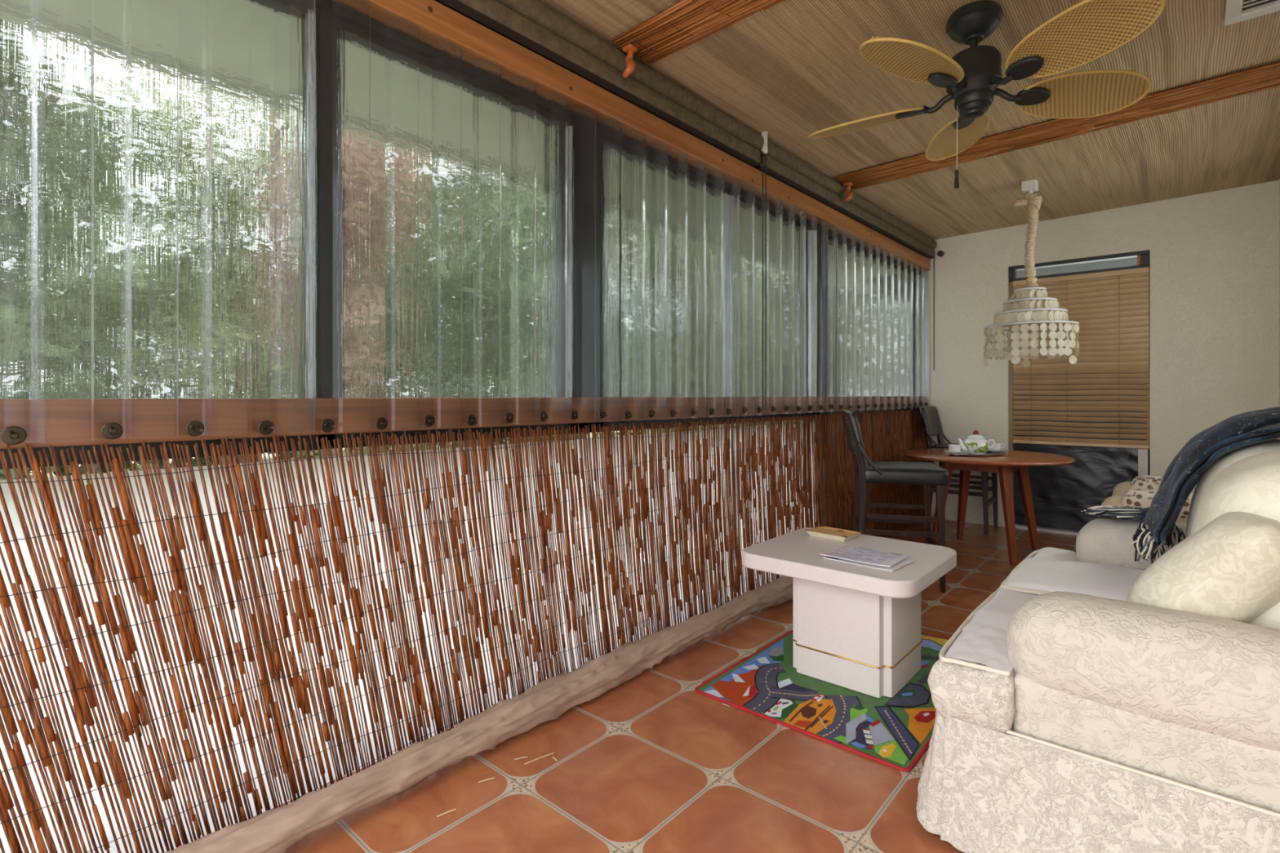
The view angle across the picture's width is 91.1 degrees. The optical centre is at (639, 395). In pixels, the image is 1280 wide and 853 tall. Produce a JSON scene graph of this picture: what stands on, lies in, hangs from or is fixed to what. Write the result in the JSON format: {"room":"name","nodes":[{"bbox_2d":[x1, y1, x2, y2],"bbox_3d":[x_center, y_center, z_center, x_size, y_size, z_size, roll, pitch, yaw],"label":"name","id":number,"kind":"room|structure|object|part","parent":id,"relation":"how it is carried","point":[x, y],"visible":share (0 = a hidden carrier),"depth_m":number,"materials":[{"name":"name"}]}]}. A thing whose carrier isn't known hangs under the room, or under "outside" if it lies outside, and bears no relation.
{"room":"sunroom","nodes":[
{"label":"sunroom","id":0,"kind":"room"},
{"bbox_2d":[0,408,921,530],"bbox_3d":[0.296,-0.210,3.230,0.170,2.620,6.650,0,0,41],"label":"wall","id":1,"kind":"structure","parent":0,"point":[190,444],"depth_m":1.79,"materials":[{"name":"brown wood"}]},
{"bbox_2d":[0,0,289,444],"bbox_3d":[-1.208,-0.506,1.290,0.032,1.204,1.050,0,0,41],"label":"sheet","id":2,"kind":"object","parent":1,"relation":"attached to","point":[144,144],"visible":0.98,"depth_m":1.39,"materials":[{"name":"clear plastic"}]},
{"bbox_2d":[0,422,817,852],"bbox_3d":[-0.224,0.638,2.529,0.001,0.925,4.210,0,0,41],"label":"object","id":3,"kind":"structure","parent":1,"relation":"in","point":[15,519],"depth_m":1.65,"materials":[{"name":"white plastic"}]},
{"bbox_2d":[0,413,825,852],"bbox_3d":[-0.157,0.587,2.478,0.061,0.978,4.078,0,0,41],"label":"screen","id":4,"kind":"object","parent":1,"relation":"hanging from","point":[753,451],"visible":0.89,"depth_m":1.71,"materials":[{"name":"wood"}]},
{"bbox_2d":[288,0,608,435],"bbox_3d":[-0.523,-0.500,2.067,0.032,1.205,1.180,0,0,41],"label":"sheet","id":5,"kind":"object","parent":1,"relation":"attached to","point":[449,211],"visible":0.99,"depth_m":1.94,"materials":[{"name":"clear plastic"}]},
{"bbox_2d":[0,401,928,448],"bbox_3d":[0.512,0.058,3.272,0.098,0.100,6.298,0,0,41],"label":"trim","id":6,"kind":"structure","parent":1,"relation":"attached to","point":[13,436],"depth_m":1.56,"materials":[{"name":"brown wood"}]},
{"bbox_2d":[439,0,768,410],"bbox_3d":[-0.560,-0.653,1.982,0.102,1.470,3.644,0,0,41],"label":"roller shade","id":7,"kind":"object","parent":1,"relation":"attached to","point":[532,24],"visible":1,"depth_m":2.48,"materials":[{"name":"beige fabric"}]},
{"bbox_3d":[0.657,-0.602,3.313,0.008,1.367,0.038,0,0,41],"label":"bead chain","id":8,"kind":"part","parent":7,"relation":"part of","materials":[{"name":"black metal"}]},
{"bbox_2d":[361,0,930,271],"bbox_3d":[0.384,-1.167,3.151,0.086,0.098,6.648,0,0,41],"label":"trim","id":9,"kind":"structure","parent":1,"relation":"attached to","point":[433,20],"depth_m":2.46,"materials":[{"name":"brown wood"}]},
{"bbox_2d":[592,118,826,423],"bbox_3d":[0.522,-0.497,3.265,0.034,1.215,2.160,0,0,41],"label":"sheet","id":10,"kind":"object","parent":1,"relation":"attached to","point":[686,237],"visible":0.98,"depth_m":2.99,"materials":[{"name":"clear plastic"}]},
{"bbox_2d":[758,138,937,370],"bbox_3d":[1.624,-0.800,4.476,0.091,1.164,2.965,0,0,41],"label":"roller shade","id":11,"kind":"object","parent":1,"relation":"attached to","point":[781,164],"visible":0.95,"depth_m":4.07,"materials":[{"name":"beige fabric"}]},
{"bbox_3d":[2.601,-0.744,5.551,0.005,1.052,0.034,0,0,41],"label":"bead chain","id":12,"kind":"part","parent":11,"relation":"part of","materials":[{"name":"black metal"}]},
{"bbox_2d":[819,408,926,537],"bbox_3d":[1.872,0.597,4.813,0.062,0.957,2.122,0,0,41],"label":"screen","id":13,"kind":"object","parent":1,"relation":"hanging from","point":[882,437],"visible":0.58,"depth_m":4.67,"materials":[{"name":"wood"}]},
{"bbox_2d":[824,222,929,413],"bbox_3d":[1.875,-0.494,4.805,0.034,1.217,2.100,0,0,41],"label":"sheet","id":14,"kind":"object","parent":1,"relation":"attached to","point":[878,332],"visible":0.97,"depth_m":4.64,"materials":[{"name":"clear plastic"}]},
{"bbox_2d":[271,520,1077,852],"bbox_3d":[1.135,1.150,2.396,2.550,0.100,7.100,0,0,41],"label":"floor","id":15,"kind":"structure","parent":0,"point":[652,763],"depth_m":1.79,"materials":[{"name":"tile"}]},
{"bbox_2d":[436,808,456,817],"bbox_3d":[-0.508,1.097,1.648,0.050,0.004,0.004,0,0,-36],"label":"bit","id":16,"kind":"object","parent":15,"relation":"on","point":[442,814],"visible":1,"depth_m":1.65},
{"bbox_2d":[164,575,793,852],"bbox_3d":[-0.320,1.033,2.121,0.164,0.126,3.473,0,0,41],"label":"baseboard","id":17,"kind":"structure","parent":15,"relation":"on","point":[274,830],"depth_m":1.88,"materials":[{"name":"brown wood"}]},
{"bbox_2d":[478,777,494,783],"bbox_3d":[-0.437,1.097,1.788,0.045,0.004,0.004,0,0,-28],"label":"bit","id":18,"kind":"object","parent":15,"relation":"on","point":[494,777],"visible":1,"depth_m":1.79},
{"bbox_2d":[524,752,553,764],"bbox_3d":[-0.304,1.097,1.895,0.097,0.004,0.004,0,0,-37],"label":"bit","id":19,"kind":"object","parent":15,"relation":"on","point":[552,753],"visible":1,"depth_m":1.89,"materials":[{"name":"beige wood"}]},
{"bbox_2d":[694,630,949,772],"bbox_3d":[0.866,1.095,2.507,0.778,0.008,1.150,0,0,41],"label":"rug","id":20,"kind":"object","parent":15,"relation":"on","point":[895,732],"visible":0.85,"depth_m":2.22,"materials":[{"name":"multicoloured carpet"}]},
{"bbox_2d":[742,527,956,697],"bbox_3d":[0.852,0.862,2.563,0.685,0.459,0.650,0,0,41],"label":"coffee table","id":21,"kind":"object","parent":20,"relation":"on","point":[856,628],"visible":0.96,"depth_m":2.36,"materials":[{"name":"white laminate"}]},
{"bbox_2d":[804,524,862,541],"bbox_3d":[0.861,0.618,2.797,0.149,0.026,0.202,0,0,-44],"label":"dish","id":22,"kind":"object","parent":21,"relation":"on","point":[822,531],"visible":1,"depth_m":2.79,"materials":[{"name":"beige wood"}]},
{"bbox_2d":[823,555,914,571],"bbox_3d":[0.875,0.627,2.404,0.190,0.011,0.270,0,0,-44],"label":"magazine","id":23,"kind":"object","parent":21,"relation":"on","point":[904,562],"visible":0.38,"depth_m":2.33,"materials":[{"name":"paper"}]},
{"bbox_2d":[820,544,908,567],"bbox_3d":[0.867,0.618,2.424,0.274,0.011,0.195,0,0,41],"label":"magazine","id":24,"kind":"object","parent":23,"relation":"on","point":[862,555],"visible":1,"depth_m":2.41,"materials":[{"name":"paper"}]},
{"bbox_2d":[824,545,902,560],"bbox_3d":[0.867,0.617,2.438,0.248,0.006,0.160,0,0,41],"label":"print","id":25,"kind":"object","parent":24,"relation":"on","point":[852,553],"depth_m":2.43,"materials":[{"name":"white paper"}]},
{"bbox_2d":[836,546,902,564],"bbox_3d":[0.882,0.616,2.413,0.203,0.007,0.175,0,0,41],"label":"picture","id":26,"kind":"object","parent":24,"relation":"on","point":[862,555],"depth_m":2.40},
{"bbox_2d":[840,409,949,592],"bbox_3d":[1.498,0.595,3.757,0.560,1.013,0.458,0,0,14],"label":"chair","id":27,"kind":"object","parent":15,"relation":"on","point":[866,472],"visible":0.94,"depth_m":3.60,"materials":[{"name":"brown wood"}]},
{"bbox_3d":[1.285,0.219,3.811,0.121,0.262,0.420,0,0,14],"label":"backrest","id":28,"kind":"part","parent":27,"relation":"part of","materials":[{"name":"black leather"}]},
{"bbox_3d":[1.350,0.598,3.985,0.134,1.006,0.056,0,0,14],"label":"leg","id":29,"kind":"part","parent":27,"relation":"part of","materials":[{"name":"brown wood"}]},
{"bbox_3d":[1.259,0.598,3.627,0.134,1.006,0.056,0,0,14],"label":"leg","id":30,"kind":"part","parent":27,"relation":"part of","materials":[{"name":"brown wood"}]},
{"bbox_3d":[1.548,0.456,3.744,0.455,0.103,0.458,0,0,14],"label":"seat","id":31,"kind":"part","parent":27,"relation":"part of","materials":[{"name":"black leather"}]},
{"bbox_3d":[1.778,0.800,3.887,0.046,0.601,0.042,0,0,14],"label":"leg","id":32,"kind":"part","parent":27,"relation":"part of","materials":[{"name":"brown wood"}]},
{"bbox_3d":[1.682,0.800,3.509,0.046,0.601,0.042,0,0,14],"label":"leg","id":33,"kind":"part","parent":27,"relation":"part of","materials":[{"name":"brown wood"}]},
{"bbox_2d":[917,405,997,535],"bbox_3d":[2.651,0.595,5.240,0.560,1.013,0.458,0,0,39],"label":"dining chair","id":34,"kind":"object","parent":15,"relation":"on","point":[929,415],"visible":0.61,"depth_m":5.22,"materials":[{"name":"brown wood"}]},
{"bbox_3d":[2.380,0.598,5.223,0.134,1.006,0.056,0,0,39],"label":"leg","id":35,"kind":"part","parent":34,"relation":"part of","materials":[{"name":"brown wood"}]},
{"bbox_3d":[2.481,0.219,5.378,0.121,0.262,0.420,0,0,39],"label":"backrest","id":36,"kind":"part","parent":34,"relation":"part of","materials":[{"name":"black leather"}]},
{"bbox_3d":[2.614,0.598,5.509,0.134,1.006,0.056,0,0,39],"label":"leg","id":37,"kind":"part","parent":34,"relation":"part of","materials":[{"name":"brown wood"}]},
{"bbox_3d":[2.692,0.456,5.207,0.455,0.103,0.458,0,0,39],"label":"seat","id":38,"kind":"part","parent":34,"relation":"part of","materials":[{"name":"black leather"}]},
{"bbox_3d":[2.713,0.800,4.937,0.046,0.601,0.042,0,0,39],"label":"leg","id":39,"kind":"part","parent":34,"relation":"part of","materials":[{"name":"brown wood"}]},
{"bbox_3d":[2.960,0.800,5.240,0.046,0.601,0.042,0,0,39],"label":"leg","id":40,"kind":"part","parent":34,"relation":"part of","materials":[{"name":"brown wood"}]},
{"bbox_2d":[903,448,1075,564],"bbox_3d":[2.434,0.761,4.435,1.056,0.683,1.056,0,0,41],"label":"dining table","id":41,"kind":"object","parent":15,"relation":"on","point":[1019,461],"visible":0.81,"depth_m":4.27,"materials":[{"name":"brown wood"}]},
{"bbox_3d":[2.136,0.773,4.441,0.156,0.659,0.062,0,0,1],"label":"leg","id":42,"kind":"part","parent":41,"relation":"part of","materials":[{"name":"brown wood"}]},
{"bbox_3d":[2.441,0.773,4.733,0.062,0.659,0.156,0,0,1],"label":"leg","id":43,"kind":"part","parent":41,"relation":"part of","materials":[{"name":"brown wood"}]},
{"bbox_2d":[946,450,1008,456],"bbox_3d":[2.359,0.409,4.394,0.476,0.017,0.250,0,0,-12],"label":"tray","id":44,"kind":"object","parent":41,"relation":"on","point":[988,453],"visible":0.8,"depth_m":4.34,"materials":[{"name":"silver metal"}]},
{"bbox_2d":[943,450,965,453],"bbox_3d":[2.185,0.397,4.354,0.140,0.014,0.140,0,0,41],"label":"saucer","id":45,"kind":"object","parent":44,"relation":"on","point":[948,451],"visible":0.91,"depth_m":4.32,"materials":[{"name":"white ceramic"}]},
{"bbox_2d":[948,444,960,452],"bbox_3d":[2.181,0.371,4.360,0.080,0.052,0.093,0,0,-31],"label":"teacup","id":46,"kind":"object","parent":45,"relation":"on","point":[952,448],"visible":0.98,"depth_m":4.33,"materials":[{"name":"white ceramic"}]},
{"bbox_2d":[957,430,995,454],"bbox_3d":[2.353,0.330,4.392,0.199,0.167,0.189,0,0,41],"label":"teapot","id":47,"kind":"object","parent":44,"relation":"on","point":[975,443],"visible":0.99,"depth_m":4.35,"materials":[{"name":"ceramic"}]},
{"bbox_3d":[2.258,0.349,4.386,0.073,0.096,0.042,0,0,-12],"label":"spout","id":48,"kind":"part","parent":47,"relation":"part of","materials":[{"name":"white ceramic"}]},
{"bbox_3d":[2.355,0.287,4.397,0.112,0.028,0.112,0,0,41],"label":"lid","id":49,"kind":"part","parent":47,"relation":"part of","materials":[{"name":"white ceramic"}]},
{"bbox_3d":[2.459,0.345,4.397,0.057,0.072,0.013,0,0,0],"label":"handle","id":50,"kind":"part","parent":47,"relation":"part of","materials":[{"name":"white ceramic"}]},
{"bbox_2d":[988,448,1005,452],"bbox_3d":[2.550,0.397,4.513,0.140,0.014,0.140,0,0,41],"label":"saucer","id":51,"kind":"object","parent":44,"relation":"on","point":[1000,450],"visible":0.71,"depth_m":4.47,"materials":[{"name":"white ceramic"}]},
{"bbox_2d":[989,442,1004,449],"bbox_3d":[2.553,0.371,4.508,0.080,0.052,0.093,0,0,-35],"label":"teacup","id":52,"kind":"object","parent":51,"relation":"on","point":[997,446],"visible":0.77,"depth_m":4.48,"materials":[{"name":"white ceramic"}]},
{"bbox_3d":[2.428,0.773,4.136,0.062,0.659,0.156,0,0,1],"label":"leg","id":53,"kind":"part","parent":41,"relation":"part of","materials":[{"name":"brown wood"}]},
{"bbox_3d":[2.732,0.773,4.428,0.156,0.659,0.062,0,0,1],"label":"leg","id":54,"kind":"part","parent":41,"relation":"part of","materials":[{"name":"brown wood"}]},
{"bbox_2d":[915,439,1279,852],"bbox_3d":[1.532,0.607,1.846,0.998,0.949,1.582,0,0,41],"label":"sofa","id":55,"kind":"object","parent":15,"relation":"on","point":[1073,715],"visible":0.87,"depth_m":1.39,"materials":[{"name":"white fabric"}]},
{"bbox_2d":[927,640,1016,734],"bbox_3d":[0.874,0.737,1.612,0.191,0.160,0.262,0,0,41],"label":"cushion","id":56,"kind":"object","parent":55,"relation":"on","point":[972,683],"depth_m":1.53,"materials":[{"name":"beige fabric"}]},
{"bbox_2d":[960,589,1036,633],"bbox_3d":[1.262,0.706,1.726,0.632,0.183,0.505,0,0,41],"label":"seat cushion","id":57,"kind":"object","parent":55,"relation":"on","point":[993,615],"depth_m":1.84,"materials":[{"name":"white fabric"}]},
{"bbox_2d":[997,546,1144,600],"bbox_3d":[1.691,0.700,2.217,0.641,0.190,0.759,0,0,41],"label":"seat cushion","id":58,"kind":"object","parent":55,"relation":"on","point":[1093,571],"depth_m":2.18,"materials":[{"name":"white fabric"}]},
{"bbox_3d":[2.043,0.607,2.290,0.743,0.267,0.240,0,0,41],"label":"arm","id":59,"kind":"part","parent":55,"relation":"part of"},
{"bbox_3d":[1.206,0.607,1.335,0.743,0.267,0.240,0,0,41],"label":"arm","id":60,"kind":"part","parent":55,"relation":"part of"},
{"bbox_3d":[1.218,0.745,1.330,0.715,0.170,0.205,0,0,41],"label":"arm panel","id":61,"kind":"part","parent":55,"relation":"part of","materials":[{"name":"beige fabric"}]},
{"bbox_2d":[1078,406,1279,563],"bbox_3d":[1.893,0.320,2.087,0.793,0.571,0.660,0,0,44],"label":"throw blanket","id":62,"kind":"object","parent":55,"relation":"on","point":[1157,535],"visible":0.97,"depth_m":1.96,"materials":[{"name":"blue fabric"}]},
{"bbox_2d":[1125,511,1279,623],"bbox_3d":[1.397,0.435,1.496,0.443,0.347,0.310,0,0,-33],"label":"throw pillow","id":63,"kind":"object","parent":55,"relation":"on","point":[1228,568],"visible":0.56,"depth_m":1.35,"materials":[{"name":"beige fabric"}]},
{"bbox_2d":[1185,439,1279,538],"bbox_3d":[1.896,0.381,1.927,0.333,0.496,0.522,0,0,41],"label":"cushion","id":64,"kind":"object","parent":55,"relation":"on","point":[1235,455],"depth_m":1.87,"materials":[{"name":"beige fabric"}]},
{"bbox_2d":[1190,450,1279,629],"bbox_3d":[1.550,0.381,1.532,0.333,0.496,0.522,0,0,41],"label":"cushion","id":65,"kind":"object","parent":55,"relation":"on","point":[1251,484],"depth_m":1.43,"materials":[{"name":"beige fabric"}]},
{"bbox_2d":[1101,438,1279,523],"bbox_3d":[2.821,0.635,3.176,0.740,0.930,0.902,0,0,41],"label":"armchair","id":66,"kind":"object","parent":15,"relation":"on","point":[1140,492],"visible":0.18,"depth_m":3.06,"materials":[{"name":"beige fabric"}]},
{"bbox_3d":[3.024,0.800,3.453,0.680,0.600,0.200,0,0,41],"label":"arm","id":67,"kind":"part","parent":66,"relation":"part of","materials":[{"name":"beige fabric"}]},
{"bbox_3d":[2.576,0.800,2.942,0.680,0.600,0.200,0,0,41],"label":"arm","id":68,"kind":"part","parent":66,"relation":"part of","materials":[{"name":"beige fabric"}]},
{"bbox_3d":[2.611,0.525,2.908,0.603,0.139,0.222,0,0,41],"label":"arm","id":69,"kind":"part","parent":66,"relation":"part of","materials":[{"name":"fabric"}]},
{"bbox_3d":[3.059,0.525,3.420,0.603,0.139,0.222,0,0,41],"label":"arm","id":70,"kind":"part","parent":66,"relation":"part of","materials":[{"name":"fabric"}]},
{"bbox_2d":[537,0,1279,239],"bbox_3d":[1.181,-1.424,2.488,2.500,0.082,6.700,0,0,41],"label":"ceiling","id":71,"kind":"structure","parent":0,"point":[790,70],"depth_m":3.01,"materials":[{"name":"beige wood"}]},
{"bbox_2d":[612,0,784,63],"bbox_3d":[0.766,-1.394,1.815,2.123,0.066,0.245,0,0,41],"label":"ceiling beam","id":72,"kind":"structure","parent":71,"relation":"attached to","point":[674,17],"depth_m":2.32,"materials":[{"name":"wood"}]},
{"bbox_2d":[622,43,637,77],"bbox_3d":[-0.040,-1.308,2.461,0.061,0.129,0.059,0,0,41],"label":"ceiling hook","id":73,"kind":"object","parent":72,"relation":"attached to","point":[629,48],"visible":1,"depth_m":2.45,"materials":[{"name":"orange wood"}]},
{"bbox_2d":[808,0,1165,188],"bbox_3d":[1.197,-1.089,2.337,1.176,0.643,1.201,0,0,41],"label":"ceiling fan","id":74,"kind":"object","parent":71,"relation":"hanging from","point":[1086,31],"visible":1,"depth_m":2.24,"materials":[{"name":"beige wicker"}]},
{"bbox_3d":[0.917,-1.112,2.556,0.460,0.018,0.234,0,15,36],"label":"blade","id":75,"kind":"part","parent":74,"relation":"part of","materials":[{"name":"wicker"}]},
{"bbox_3d":[0.914,-1.112,2.091,0.460,0.018,0.234,0,15,-36],"label":"blade","id":76,"kind":"part","parent":74,"relation":"part of","materials":[{"name":"wicker"}]},
{"bbox_3d":[1.171,-0.800,2.319,0.018,0.069,0.018,0,0,41],"label":"pull knob","id":77,"kind":"part","parent":74,"relation":"part of","materials":[{"name":"black metal"}]},
{"bbox_3d":[1.172,-0.950,2.319,0.005,0.240,0.002,0,0,-4],"label":"pull chain","id":78,"kind":"part","parent":74,"relation":"part of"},
{"bbox_3d":[1.360,-1.112,2.696,0.234,0.018,0.460,-16,-5,18],"label":"blade","id":79,"kind":"part","parent":74,"relation":"part of","materials":[{"name":"wicker"}]},
{"bbox_3d":[1.630,-1.112,2.318,0.460,0.018,0.234,0,-15,0],"label":"blade","id":80,"kind":"part","parent":74,"relation":"part of","materials":[{"name":"wicker"}]},
{"bbox_3d":[1.354,-1.112,1.945,0.234,0.018,0.460,16,-5,-17],"label":"blade","id":81,"kind":"part","parent":74,"relation":"part of","materials":[{"name":"wicker"}]},
{"bbox_2d":[982,178,1079,367],"bbox_3d":[2.569,-0.801,4.131,0.543,1.214,0.543,0,0,41],"label":"pendant lamp","id":82,"kind":"object","parent":71,"relation":"hanging from","point":[1028,310],"visible":1,"depth_m":4.05,"materials":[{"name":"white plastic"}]},
{"bbox_3d":[2.562,-1.024,4.139,0.157,0.636,0.100,0,0,41],"label":"cord","id":83,"kind":"part","parent":82,"relation":"part of","materials":[{"name":"beige fabric"}]},
{"bbox_3d":[2.568,-0.587,4.132,0.368,0.266,0.368,0,0,41],"label":"lamp frame","id":84,"kind":"part","parent":82,"relation":"part of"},
{"bbox_2d":[836,62,1279,189],"bbox_3d":[2.132,-1.395,3.376,2.123,0.070,0.303,0,0,41],"label":"ceiling beam","id":85,"kind":"structure","parent":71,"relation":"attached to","point":[1267,77],"depth_m":3.22,"materials":[{"name":"wood"}]},
{"bbox_2d":[843,182,853,201],"bbox_3d":[1.343,-1.308,4.040,0.061,0.129,0.059,0,0,41],"label":"ceiling hook","id":86,"kind":"object","parent":85,"relation":"attached to","point":[849,193],"visible":1,"depth_m":4.03,"materials":[{"name":"orange wood"}]},
{"bbox_2d":[1224,0,1279,26],"bbox_3d":[2.169,-1.418,2.082,0.320,0.022,0.550,0,0,41],"label":"ceiling vent","id":87,"kind":"object","parent":71,"relation":"in","point":[1236,11],"visible":1,"depth_m":2.29,"materials":[{"name":"white metal"}]},
{"bbox_2d":[1016,257,1137,277],"bbox_3d":[4.058,-1.320,5.712,3.820,0.400,1.760,0,0,41],"label":"eave","id":88,"kind":"object","parent":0,"point":[1127,261],"visible":0.11,"depth_m":5.48},
{"bbox_2d":[922,180,1279,526],"bbox_3d":[3.413,-0.210,5.013,2.370,2.620,0.140,0,0,41],"label":"wall","id":89,"kind":"structure","parent":0,"point":[1215,344],"depth_m":4.57,"materials":[{"name":"beige paint"}]},
{"bbox_2d":[928,302,929,395],"bbox_3d":[2.572,-0.495,5.632,0.050,1.210,0.034,0,0,41],"label":"trim","id":90,"kind":"structure","parent":89,"relation":"attached to","point":[929,302],"depth_m":5.61,"materials":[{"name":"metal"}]},
{"bbox_2d":[937,250,944,257],"bbox_3d":[2.661,-1.252,5.551,0.052,0.052,0.040,0,0,41],"label":"peg","id":91,"kind":"object","parent":89,"relation":"attached to","point":[940,253],"visible":1,"depth_m":5.54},
{"bbox_2d":[1008,250,1150,535],"bbox_3d":[3.457,0.014,4.975,0.918,2.172,0.120,0,0,41],"label":"door","id":92,"kind":"structure","parent":89,"relation":"in","point":[1058,491],"depth_m":4.98,"materials":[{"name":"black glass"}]},
{"bbox_3d":[3.462,-0.971,5.004,0.798,0.018,0.070,0,0,41],"label":"transom sill","id":93,"kind":"part","parent":92,"relation":"part of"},
{"bbox_3d":[3.450,-1.008,4.968,0.918,0.127,0.080,0,0,41],"label":"transom frame","id":94,"kind":"part","parent":92,"relation":"part of","materials":[{"name":"black metal"}]},
{"bbox_3d":[3.758,0.750,4.685,0.058,0.700,0.060,0,0,41],"label":"post","id":95,"kind":"part","parent":92,"relation":"part of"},
{"bbox_2d":[1012,266,1150,475],"bbox_3d":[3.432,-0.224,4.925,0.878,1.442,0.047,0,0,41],"label":"blind","id":96,"kind":"object","parent":89,"relation":"attached to","point":[1111,308],"visible":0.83,"depth_m":4.85,"materials":[{"name":"brown wood"}]},
{"bbox_3d":[3.371,-0.265,4.950,0.003,1.290,0.004,0,0,41],"label":"ladder cord","id":97,"kind":"part","parent":96,"relation":"part of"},
{"bbox_3d":[3.434,0.385,4.928,0.878,0.025,0.031,0,0,41],"label":"rail","id":98,"kind":"part","parent":96,"relation":"part of","materials":[{"name":"brown wood"}]},
{"bbox_3d":[3.616,-0.265,4.736,0.003,1.290,0.004,0,0,41],"label":"ladder cord","id":99,"kind":"part","parent":96,"relation":"part of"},
{"bbox_2d":[932,274,1275,305],"bbox_3d":[3.429,-0.806,4.911,2.208,0.003,0.012,0,0,41],"label":"trim","id":100,"kind":"structure","parent":89,"relation":"attached to","point":[1270,274],"depth_m":4.48,"materials":[{"name":"beige paint"}]},
{"bbox_2d":[1279,178,1279,406],"bbox_3d":[2.459,-0.210,2.034,0.120,2.620,5.800,0,0,41],"label":"wall","id":101,"kind":"structure","parent":0,"point":[1279,179],"depth_m":4.16,"materials":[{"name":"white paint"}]},
{"label":"outside","id":102,"kind":"structure","parent":0,"visible":0},
{"bbox_2d":[0,425,751,480],"bbox_3d":[-23.303,1.625,20.406,58.050,0.050,80.000,0,0,41],"label":"ground","id":103,"kind":"structure","parent":102,"point":[266,454],"depth_m":15.49,"materials":[{"name":"green plant"}]},
{"bbox_2d":[0,468,15,479],"bbox_3d":[-5.434,-1.911,4.739,4.097,7.042,3.961,0,0,41],"label":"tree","id":104,"kind":"object","parent":103,"relation":"on","point":[11,470],"visible":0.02,"depth_m":4.83,"materials":[{"name":"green plant"}]},
{"bbox_2d":[0,463,155,479],"bbox_3d":[-4.225,1.107,4.441,2.060,1.184,2.137,0,0,41],"label":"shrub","id":105,"kind":"object","parent":103,"relation":"on","point":[140,465],"visible":0.02,"depth_m":5.03,"materials":[{"name":"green plant"}]},
{"bbox_2d":[218,453,252,464],"bbox_3d":[-5.845,-1.940,8.669,4.247,7.116,3.990,0,0,18],"label":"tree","id":106,"kind":"object","parent":103,"relation":"on","point":[239,455],"visible":0.02,"depth_m":8.74,"materials":[{"name":"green plant"}]},
{"bbox_2d":[326,448,342,457],"bbox_3d":[-3.000,-1.076,6.189,1.526,5.358,1.596,0,0,41],"label":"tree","id":107,"kind":"object","parent":103,"relation":"on","point":[332,450],"visible":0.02,"depth_m":6.20,"materials":[{"name":"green plant"}]},
{"bbox_2d":[271,443,447,461],"bbox_3d":[-3.266,1.108,7.916,2.378,1.379,2.520,0,0,41],"label":"shrub","id":108,"kind":"object","parent":103,"relation":"on","point":[365,452],"visible":0.02,"depth_m":7.59,"materials":[{"name":"green plant"}]},
{"bbox_2d":[0,421,802,479],"bbox_3d":[-6.420,-0.334,18.498,3.766,6.254,50.186,0,0,41],"label":"hedge","id":109,"kind":"object","parent":103,"relation":"on","point":[194,462],"visible":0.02,"depth_m":13.86,"materials":[{"name":"green plant"}]},
{"bbox_2d":[457,440,478,447],"bbox_3d":[-2.512,-1.609,9.816,2.985,6.433,3.254,0,0,-14],"label":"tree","id":110,"kind":"object","parent":103,"relation":"on","point":[463,442],"visible":0.02,"depth_m":9.61,"materials":[{"name":"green plant"}]},
{"bbox_2d":[556,433,574,440],"bbox_3d":[-2.158,-2.569,16.701,4.625,8.355,4.933,0,0,-2],"label":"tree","id":111,"kind":"object","parent":103,"relation":"on","point":[571,433],"visible":0.02,"depth_m":16.36,"materials":[{"name":"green plant"}]},
{"bbox_2d":[586,430,661,438],"bbox_3d":[-0.082,1.105,8.822,1.980,1.297,2.137,0,0,41],"label":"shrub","id":112,"kind":"object","parent":103,"relation":"on","point":[628,430],"visible":0.02,"depth_m":8.59,"materials":[{"name":"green plant"}]},
{"bbox_2d":[646,423,731,434],"bbox_3d":[0.868,-1.480,11.994,3.870,6.181,3.944,0,0,41],"label":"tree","id":113,"kind":"object","parent":103,"relation":"on","point":[731,424],"visible":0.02,"depth_m":11.81,"materials":[{"name":"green plant"}]}
]}

